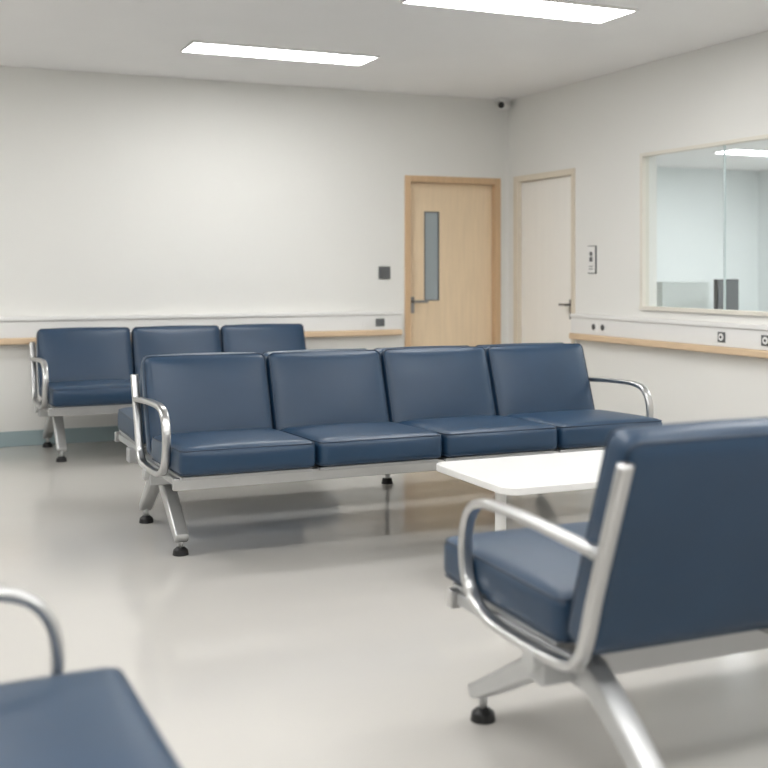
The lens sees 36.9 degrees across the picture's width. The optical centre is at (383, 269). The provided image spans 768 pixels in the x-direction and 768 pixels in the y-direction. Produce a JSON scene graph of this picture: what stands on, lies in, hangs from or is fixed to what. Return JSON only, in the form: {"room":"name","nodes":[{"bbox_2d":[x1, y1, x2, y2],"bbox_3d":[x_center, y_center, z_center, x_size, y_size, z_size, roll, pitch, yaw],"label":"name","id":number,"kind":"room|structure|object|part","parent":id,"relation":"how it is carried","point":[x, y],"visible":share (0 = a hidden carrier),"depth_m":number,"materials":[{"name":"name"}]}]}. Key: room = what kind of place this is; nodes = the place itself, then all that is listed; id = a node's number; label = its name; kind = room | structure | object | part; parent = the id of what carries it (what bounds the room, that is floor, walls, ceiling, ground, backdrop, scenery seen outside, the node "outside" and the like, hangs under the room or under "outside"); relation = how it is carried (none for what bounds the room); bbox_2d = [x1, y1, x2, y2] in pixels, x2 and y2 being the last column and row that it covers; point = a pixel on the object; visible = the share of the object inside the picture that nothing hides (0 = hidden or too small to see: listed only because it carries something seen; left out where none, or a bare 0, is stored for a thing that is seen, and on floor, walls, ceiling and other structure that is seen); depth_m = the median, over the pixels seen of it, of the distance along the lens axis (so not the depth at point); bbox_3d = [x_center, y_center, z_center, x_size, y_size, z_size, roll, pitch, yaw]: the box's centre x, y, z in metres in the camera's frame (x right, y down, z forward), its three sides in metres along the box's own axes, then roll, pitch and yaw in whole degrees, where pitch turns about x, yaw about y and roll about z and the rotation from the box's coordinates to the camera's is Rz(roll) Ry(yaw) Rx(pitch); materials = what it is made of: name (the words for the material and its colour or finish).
{"room":"hospital interior","nodes":[
{"label":"hospital interior","id":0,"kind":"room"},
{"bbox_2d":[0,66,507,431],"bbox_3d":[-2.592,-0.100,8.622,8.000,2.800,0.140,0,0,-24],"label":"wall","id":1,"kind":"structure","parent":0,"point":[121,194],"depth_m":9.08,"materials":[{"name":"paint"}]},
{"bbox_2d":[0,426,118,446],"bbox_3d":[-2.562,1.245,8.553,8.000,0.110,0.012,0,0,-24],"label":"baseboard","id":2,"kind":"structure","parent":1,"relation":"attached to","point":[105,433],"depth_m":8.63,"materials":[{"name":"plastic"}]},
{"bbox_2d":[0,329,401,344],"bbox_3d":[-3.033,0.524,8.309,6.940,0.048,0.078,0,0,-24],"label":"wood strip","id":3,"kind":"object","parent":1,"relation":"attached to","point":[3,341],"visible":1,"depth_m":9.42,"materials":[{"name":"beige wood"}]},
{"bbox_2d":[0,311,401,337],"bbox_3d":[-3.036,0.422,8.315,6.940,0.155,0.066,0,0,-24],"label":"trunking","id":4,"kind":"object","parent":1,"relation":"attached to","point":[8,329],"depth_m":9.02,"materials":[{"name":"white plastic"}]},
{"bbox_3d":[-3.036,0.360,8.315,6.940,0.030,0.066,0,0,-24],"label":"cap","id":5,"kind":"part","parent":4,"relation":"part of","materials":[{"name":"white plastic"}]},
{"bbox_2d":[362,319,370,326],"bbox_3d":[-0.141,0.438,9.558,0.080,0.065,0.011,0,0,-24],"label":"wall socket","id":6,"kind":"object","parent":4,"relation":"attached to","point":[365,322],"visible":1,"depth_m":9.55,"materials":[{"name":"white plastic"}]},
{"bbox_2d":[376,318,384,325],"bbox_3d":[-0.032,0.438,9.606,0.080,0.065,0.011,0,0,-24],"label":"wall socket","id":7,"kind":"object","parent":4,"relation":"attached to","point":[380,321],"visible":1,"depth_m":9.60,"materials":[{"name":"grey plastic"}]},
{"bbox_2d":[379,266,389,278],"bbox_3d":[0.005,0.022,9.678,0.105,0.105,0.020,0,0,-24],"label":"light switch","id":8,"kind":"object","parent":1,"relation":"attached to","point":[384,271],"visible":1,"depth_m":9.67,"materials":[{"name":"grey plastic"}]},
{"bbox_2d":[411,183,491,346],"bbox_3d":[0.584,0.274,9.985,0.818,2.041,0.113,0,0,-24],"label":"leaf","id":9,"kind":"object","parent":1,"relation":"attached to","point":[462,314],"depth_m":10.02,"materials":[{"name":"brown wood"}]},
{"bbox_3d":[0.301,0.300,9.836,0.145,0.140,0.068,0,0,-24],"label":"handle","id":10,"kind":"part","parent":9,"relation":"part of","materials":[{"name":"grey metal"}]},
{"bbox_2d":[425,213,437,299],"bbox_3d":[0.406,-0.120,9.934,0.135,0.760,0.014,0,0,-24],"label":"panel","id":11,"kind":"object","parent":9,"relation":"attached to","point":[431,219],"visible":1,"depth_m":9.93,"materials":[{"name":"grey glass"}]},
{"bbox_2d":[424,211,438,300],"bbox_3d":[0.411,-0.120,9.923,0.143,0.768,0.010,0,0,-24],"label":"bead","id":12,"kind":"object","parent":9,"relation":"attached to","point":[424,211],"depth_m":9.92},
{"bbox_2d":[405,175,500,346],"bbox_3d":[0.574,0.247,10.007,0.928,2.105,0.153,0,0,-24],"label":"frame","id":13,"kind":"object","parent":1,"relation":"attached to","point":[495,182],"visible":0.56,"depth_m":10.06,"materials":[{"name":"brown wood"}]},
{"bbox_2d":[0,440,767,767],"bbox_3d":[1.564,1.350,6.005,13.500,0.100,14.000,0,0,-24],"label":"floor","id":14,"kind":"structure","parent":0,"point":[302,624],"depth_m":4.16,"materials":[{"name":"plastic"}]},
{"bbox_2d":[0,586,180,767],"bbox_3d":[-0.657,0.853,1.520,0.955,0.894,1.360,0,0,-24],"label":"bench","id":15,"kind":"object","parent":14,"relation":"on","point":[91,718],"visible":1,"depth_m":1.95,"materials":[{"name":"blue leather"}]},
{"bbox_2d":[0,667,177,767],"bbox_3d":[-0.649,0.835,1.873,0.580,0.151,0.634,0,0,-24],"label":"seat cushion","id":16,"kind":"object","parent":15,"relation":"on","point":[91,718],"depth_m":1.93,"materials":[{"name":"blue leather"}]},
{"bbox_2d":[29,324,309,461],"bbox_3d":[-1.443,0.858,8.351,2.105,0.885,1.077,0,0,-24],"label":"bench","id":17,"kind":"object","parent":14,"relation":"on","point":[81,370],"visible":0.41,"depth_m":8.26,"materials":[{"name":"blue leather"}]},
{"bbox_2d":[36,327,132,395],"bbox_3d":[-2.149,0.660,8.280,0.669,0.490,0.238,0,0,-24],"label":"cushion","id":18,"kind":"object","parent":17,"relation":"on","point":[74,353],"depth_m":8.24,"materials":[{"name":"blue leather"}]},
{"bbox_2d":[41,379,131,406],"bbox_3d":[-1.969,0.835,7.870,0.669,0.152,0.620,0,0,-24],"label":"seat cushion","id":19,"kind":"object","parent":17,"relation":"on","point":[80,392],"depth_m":7.60,"materials":[{"name":"blue leather"}]},
{"bbox_3d":[-1.259,0.931,7.932,2.045,0.054,0.030,0,0,-24],"label":"rail","id":20,"kind":"part","parent":17,"relation":"part of","materials":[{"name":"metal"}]},
{"bbox_2d":[131,325,220,379],"bbox_3d":[-1.532,0.660,8.552,0.669,0.489,0.241,0,0,-24],"label":"cushion","id":21,"kind":"object","parent":17,"relation":"on","point":[175,339],"depth_m":8.52,"materials":[{"name":"blue leather"}]},
{"bbox_2d":[220,324,305,353],"bbox_3d":[-0.914,0.660,8.824,0.669,0.489,0.239,0,0,-24],"label":"cushion","id":22,"kind":"object","parent":17,"relation":"on","point":[258,338],"depth_m":8.80,"materials":[{"name":"blue leather"}]},
{"bbox_2d":[114,342,661,556],"bbox_3d":[-0.031,0.860,6.204,2.660,0.880,1.670,0,0,-24],"label":"bench","id":23,"kind":"object","parent":14,"relation":"on","point":[213,419],"visible":0.94,"depth_m":5.75,"materials":[{"name":"blue leather"}]},
{"bbox_3d":[-0.322,0.931,6.939,2.580,0.054,0.030,0,0,-24],"label":"rail","id":24,"kind":"part","parent":23,"relation":"part of","materials":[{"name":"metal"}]},
{"bbox_2d":[118,407,134,439],"bbox_3d":[-1.112,0.835,6.351,0.634,0.151,0.530,0,0,-24],"label":"seat cushion","id":25,"kind":"object","parent":23,"relation":"on","point":[125,415],"depth_m":6.26,"materials":[{"name":"blue leather"}]},
{"bbox_2d":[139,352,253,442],"bbox_3d":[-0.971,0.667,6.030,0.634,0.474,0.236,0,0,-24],"label":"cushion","id":26,"kind":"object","parent":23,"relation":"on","point":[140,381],"depth_m":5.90,"materials":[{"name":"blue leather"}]},
{"bbox_2d":[141,353,271,455],"bbox_3d":[-0.876,0.662,5.715,0.634,0.485,0.237,0,0,-24],"label":"cushion","id":27,"kind":"object","parent":23,"relation":"on","point":[207,391],"depth_m":5.67,"materials":[{"name":"blue leather"}]},
{"bbox_2d":[152,428,314,476],"bbox_3d":[-0.708,0.835,5.333,0.634,0.152,0.620,0,0,-24],"label":"seat cushion","id":28,"kind":"object","parent":23,"relation":"on","point":[190,452],"depth_m":5.11,"materials":[{"name":"blue leather"}]},
{"bbox_2d":[263,349,366,358],"bbox_3d":[-0.385,0.667,6.287,0.634,0.475,0.234,0,0,-24],"label":"cushion","id":29,"kind":"object","parent":23,"relation":"on","point":[266,353],"depth_m":6.17,"materials":[{"name":"blue leather"}]},
{"bbox_2d":[265,350,387,430],"bbox_3d":[-0.290,0.662,5.973,0.634,0.484,0.239,0,0,-24],"label":"cushion","id":30,"kind":"object","parent":23,"relation":"on","point":[312,387],"depth_m":5.92,"materials":[{"name":"blue leather"}]},
{"bbox_2d":[282,422,441,465],"bbox_3d":[-0.122,0.835,5.590,0.634,0.152,0.620,0,0,-24],"label":"seat cushion","id":31,"kind":"object","parent":23,"relation":"on","point":[335,443],"depth_m":5.36,"materials":[{"name":"blue leather"}]},
{"bbox_3d":[0.263,0.931,5.510,2.580,0.054,0.030,0,0,-24],"label":"rail","id":32,"kind":"part","parent":23,"relation":"part of","materials":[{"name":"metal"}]},
{"bbox_2d":[375,346,440,352],"bbox_3d":[0.201,0.667,6.545,0.634,0.474,0.236,0,0,-24],"label":"cushion","id":33,"kind":"object","parent":23,"relation":"on","point":[379,350],"depth_m":6.41,"materials":[{"name":"blue leather"}]},
{"bbox_2d":[380,346,494,422],"bbox_3d":[0.296,0.662,6.231,0.634,0.485,0.237,0,0,-24],"label":"cushion","id":34,"kind":"object","parent":23,"relation":"on","point":[443,381],"depth_m":6.18,"materials":[{"name":"blue leather"}]},
{"bbox_2d":[399,415,556,456],"bbox_3d":[0.464,0.835,5.848,0.634,0.152,0.620,0,0,-24],"label":"seat cushion","id":35,"kind":"object","parent":23,"relation":"on","point":[461,435],"depth_m":5.62,"materials":[{"name":"blue leather"}]},
{"bbox_2d":[480,343,543,348],"bbox_3d":[0.787,0.667,6.803,0.634,0.475,0.234,0,0,-24],"label":"cushion","id":36,"kind":"object","parent":23,"relation":"on","point":[484,346],"depth_m":6.68,"materials":[{"name":"blue leather"}]},
{"bbox_2d":[485,343,593,415],"bbox_3d":[0.881,0.662,6.488,0.634,0.484,0.240,0,0,-24],"label":"cushion","id":37,"kind":"object","parent":23,"relation":"on","point":[546,377],"depth_m":6.43,"materials":[{"name":"blue leather"}]},
{"bbox_2d":[507,409,661,448],"bbox_3d":[1.050,0.835,6.106,0.634,0.152,0.620,0,0,-24],"label":"seat cushion","id":38,"kind":"object","parent":23,"relation":"on","point":[575,428],"depth_m":5.86,"materials":[{"name":"blue leather"}]},
{"bbox_2d":[436,450,603,530],"bbox_3d":[0.777,1.085,5.074,0.970,0.430,0.690,0,0,-24],"label":"coffee table","id":39,"kind":"object","parent":14,"relation":"on","point":[567,471],"visible":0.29,"depth_m":4.94,"materials":[{"name":"white laminate"}]},
{"bbox_2d":[444,417,767,767],"bbox_3d":[1.233,0.825,3.282,2.000,0.951,0.997,0,0,-24],"label":"bench","id":40,"kind":"object","parent":14,"relation":"on","point":[668,565],"visible":1,"depth_m":2.71,"materials":[{"name":"blue leather"}]},
{"bbox_3d":[1.071,0.931,3.649,1.940,0.054,0.030,0,0,-24],"label":"rail","id":41,"kind":"part","parent":40,"relation":"part of","materials":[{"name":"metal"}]},
{"bbox_2d":[444,521,588,640],"bbox_3d":[0.579,0.835,3.178,0.634,0.152,0.660,0,0,-24],"label":"seat cushion","id":42,"kind":"object","parent":40,"relation":"on","point":[524,578],"depth_m":3.03,"materials":[{"name":"blue leather"}]},
{"bbox_2d":[569,417,767,652],"bbox_3d":[0.766,0.628,2.754,0.634,0.557,0.266,0,0,-24],"label":"cushion","id":43,"kind":"object","parent":40,"relation":"on","point":[688,559],"depth_m":2.66,"materials":[{"name":"blue leather"}]},
{"bbox_3d":[2.846,0.925,9.300,1.000,0.750,2.000,0,0,-24],"label":"office desk","id":44,"kind":"object","parent":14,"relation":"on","visible":0},
{"bbox_2d":[657,281,709,308],"bbox_3d":[2.524,0.325,9.857,0.640,0.449,0.400,0,0,-24],"label":"panels","id":45,"kind":"object","parent":44,"relation":"on","point":[685,294],"visible":0.31,"depth_m":9.64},
{"bbox_2d":[714,279,738,309],"bbox_3d":[2.777,0.312,9.345,0.180,0.474,0.400,0,0,41],"label":"computer monitor","id":46,"kind":"object","parent":44,"relation":"on","point":[732,285],"visible":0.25,"depth_m":9.33,"materials":[{"name":"black plastic"}]},
{"bbox_2d":[0,0,767,98],"bbox_3d":[-0.349,-1.550,3.524,8.280,0.100,11.280,0,0,-24],"label":"ceiling","id":47,"kind":"structure","parent":0,"point":[424,50],"depth_m":7.52,"materials":[{"name":"paint"}]},
{"bbox_2d":[180,40,379,65],"bbox_3d":[-0.710,-1.492,7.932,1.330,0.016,0.360,0,0,-24],"label":"ceiling light","id":48,"kind":"object","parent":47,"relation":"attached to","point":[195,46],"depth_m":7.90,"materials":[{"name":"white plastic"}]},
{"bbox_2d":[493,97,510,108],"bbox_3d":[1.045,-1.448,10.038,0.138,0.104,0.137,0,0,-24],"label":"security camera","id":49,"kind":"object","parent":47,"relation":"attached to","point":[504,103],"visible":1,"depth_m":9.99,"materials":[{"name":"grey plastic"}]},
{"bbox_2d":[400,0,637,23],"bbox_3d":[0.774,-1.492,6.498,1.330,0.016,0.380,0,0,-24],"label":"ceiling light","id":50,"kind":"object","parent":47,"relation":"attached to","point":[566,10],"depth_m":6.54,"materials":[{"name":"white plastic"}]},
{"bbox_2d":[508,31,767,423],"bbox_3d":[2.772,-0.100,6.536,0.140,2.800,14.000,0,0,-24],"label":"wall","id":51,"kind":"structure","parent":0,"point":[599,127],"depth_m":8.45,"materials":[{"name":"paint"}]},
{"bbox_2d":[513,168,574,343],"bbox_3d":[1.394,0.242,9.651,0.153,2.115,0.957,0,0,-24],"label":"frame","id":52,"kind":"object","parent":51,"relation":"attached to","point":[517,181],"visible":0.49,"depth_m":10.00,"materials":[{"name":"beige wood"}]},
{"bbox_2d":[522,176,570,342],"bbox_3d":[1.357,0.266,9.624,0.113,2.056,0.843,0,0,-24],"label":"leaf","id":53,"kind":"object","parent":51,"relation":"attached to","point":[546,203],"depth_m":9.64,"materials":[{"name":"white wood"}]},
{"bbox_3d":[1.469,0.320,9.314,0.068,0.160,0.105,0,0,-24],"label":"handle","id":54,"kind":"part","parent":53,"relation":"part of","materials":[{"name":"grey metal"}]},
{"bbox_2d":[588,245,596,273],"bbox_3d":[1.619,-0.081,8.960,0.020,0.218,0.110,0,0,-24],"label":"panel","id":55,"kind":"object","parent":51,"relation":"attached to","point":[592,250],"visible":1,"depth_m":8.94,"materials":[{"name":"grey plastic"}]},
{"bbox_2d":[569,333,767,358],"bbox_3d":[3.496,0.524,4.620,0.078,0.048,9.910,0,0,-24],"label":"wood strip","id":56,"kind":"object","parent":51,"relation":"attached to","point":[598,338],"visible":1,"depth_m":7.92,"materials":[{"name":"beige wood"}]},
{"bbox_2d":[570,313,767,350],"bbox_3d":[3.502,0.422,4.623,0.066,0.155,9.910,0,0,-24],"label":"trunking","id":57,"kind":"object","parent":51,"relation":"attached to","point":[702,335],"depth_m":7.96,"materials":[{"name":"white plastic"}]},
{"bbox_2d":[591,322,596,330],"bbox_3d":[1.613,0.438,8.845,0.013,0.066,0.075,0,0,-24],"label":"wall socket","id":58,"kind":"object","parent":57,"relation":"attached to","point":[593,325],"visible":1,"depth_m":8.84,"materials":[{"name":"grey plastic"}]},
{"bbox_2d":[600,323,605,331],"bbox_3d":[1.661,0.438,8.735,0.013,0.066,0.075,0,0,-24],"label":"wall socket","id":59,"kind":"object","parent":57,"relation":"attached to","point":[602,325],"visible":1,"depth_m":8.72,"materials":[{"name":"grey plastic"}]},
{"bbox_3d":[3.502,0.360,4.623,0.066,0.030,9.910,0,0,-24],"label":"cap","id":60,"kind":"part","parent":57,"relation":"part of","materials":[{"name":"white plastic"}]},
{"bbox_2d":[718,332,724,341],"bbox_3d":[2.201,0.438,7.508,0.013,0.066,0.070,0,0,-24],"label":"wall socket","id":61,"kind":"object","parent":57,"relation":"attached to","point":[721,335],"visible":1,"depth_m":7.50,"materials":[{"name":"grey plastic"}]},
{"bbox_2d":[761,335,767,345],"bbox_3d":[2.366,0.438,7.133,0.013,0.066,0.080,0,0,-24],"label":"wall socket","id":62,"kind":"object","parent":57,"relation":"attached to","point":[764,338],"visible":1,"depth_m":7.13,"materials":[{"name":"grey plastic"}]},
{"bbox_2d":[762,337,767,343],"bbox_3d":[2.364,0.438,7.132,0.004,0.048,0.048,0,0,-24],"label":"outlet","id":63,"kind":"object","parent":62,"relation":"attached to","point":[764,339],"depth_m":7.13,"materials":[{"name":"white plastic"}]},
{"bbox_2d":[639,134,767,315],"bbox_3d":[2.457,-0.280,7.115,0.070,1.140,2.814,0,0,-24],"label":"frame","id":64,"kind":"object","parent":51,"relation":"attached to","point":[644,157],"visible":1,"depth_m":8.37,"materials":[{"name":"paint"}]},
{"bbox_2d":[723,145,725,309],"bbox_3d":[2.250,-0.281,7.595,0.013,1.087,0.010,0,0,-24],"label":"joint","id":65,"kind":"object","parent":51,"relation":"attached to","point":[724,146],"visible":1,"depth_m":7.59,"materials":[{"name":"plastic"}]},
{"bbox_2d":[657,167,757,310],"bbox_3d":[2.450,-0.075,14.097,5.360,2.750,0.100,0,0,-24],"label":"wall","id":66,"kind":"structure","parent":0,"point":[689,200],"depth_m":14.79,"materials":[{"name":"paint"}]},
{"bbox_2d":[657,140,767,170],"bbox_3d":[4.328,-1.350,9.952,5.460,0.100,9.200,0,0,-24],"label":"ceiling","id":67,"kind":"structure","parent":0,"point":[701,158],"depth_m":13.53,"materials":[{"name":"white paint"}]},
{"bbox_2d":[713,149,767,155],"bbox_3d":[4.326,-1.292,12.764,1.400,0.016,0.350,0,0,-24],"label":"ceiling light","id":68,"kind":"object","parent":67,"relation":"attached to","point":[731,151],"depth_m":12.61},
{"bbox_2d":[758,170,767,310],"bbox_3d":[6.781,-0.075,11.031,0.100,2.750,9.200,0,0,-24],"label":"wall","id":69,"kind":"structure","parent":0,"point":[762,175],"depth_m":15.04,"materials":[{"name":"paint"}]}
]}

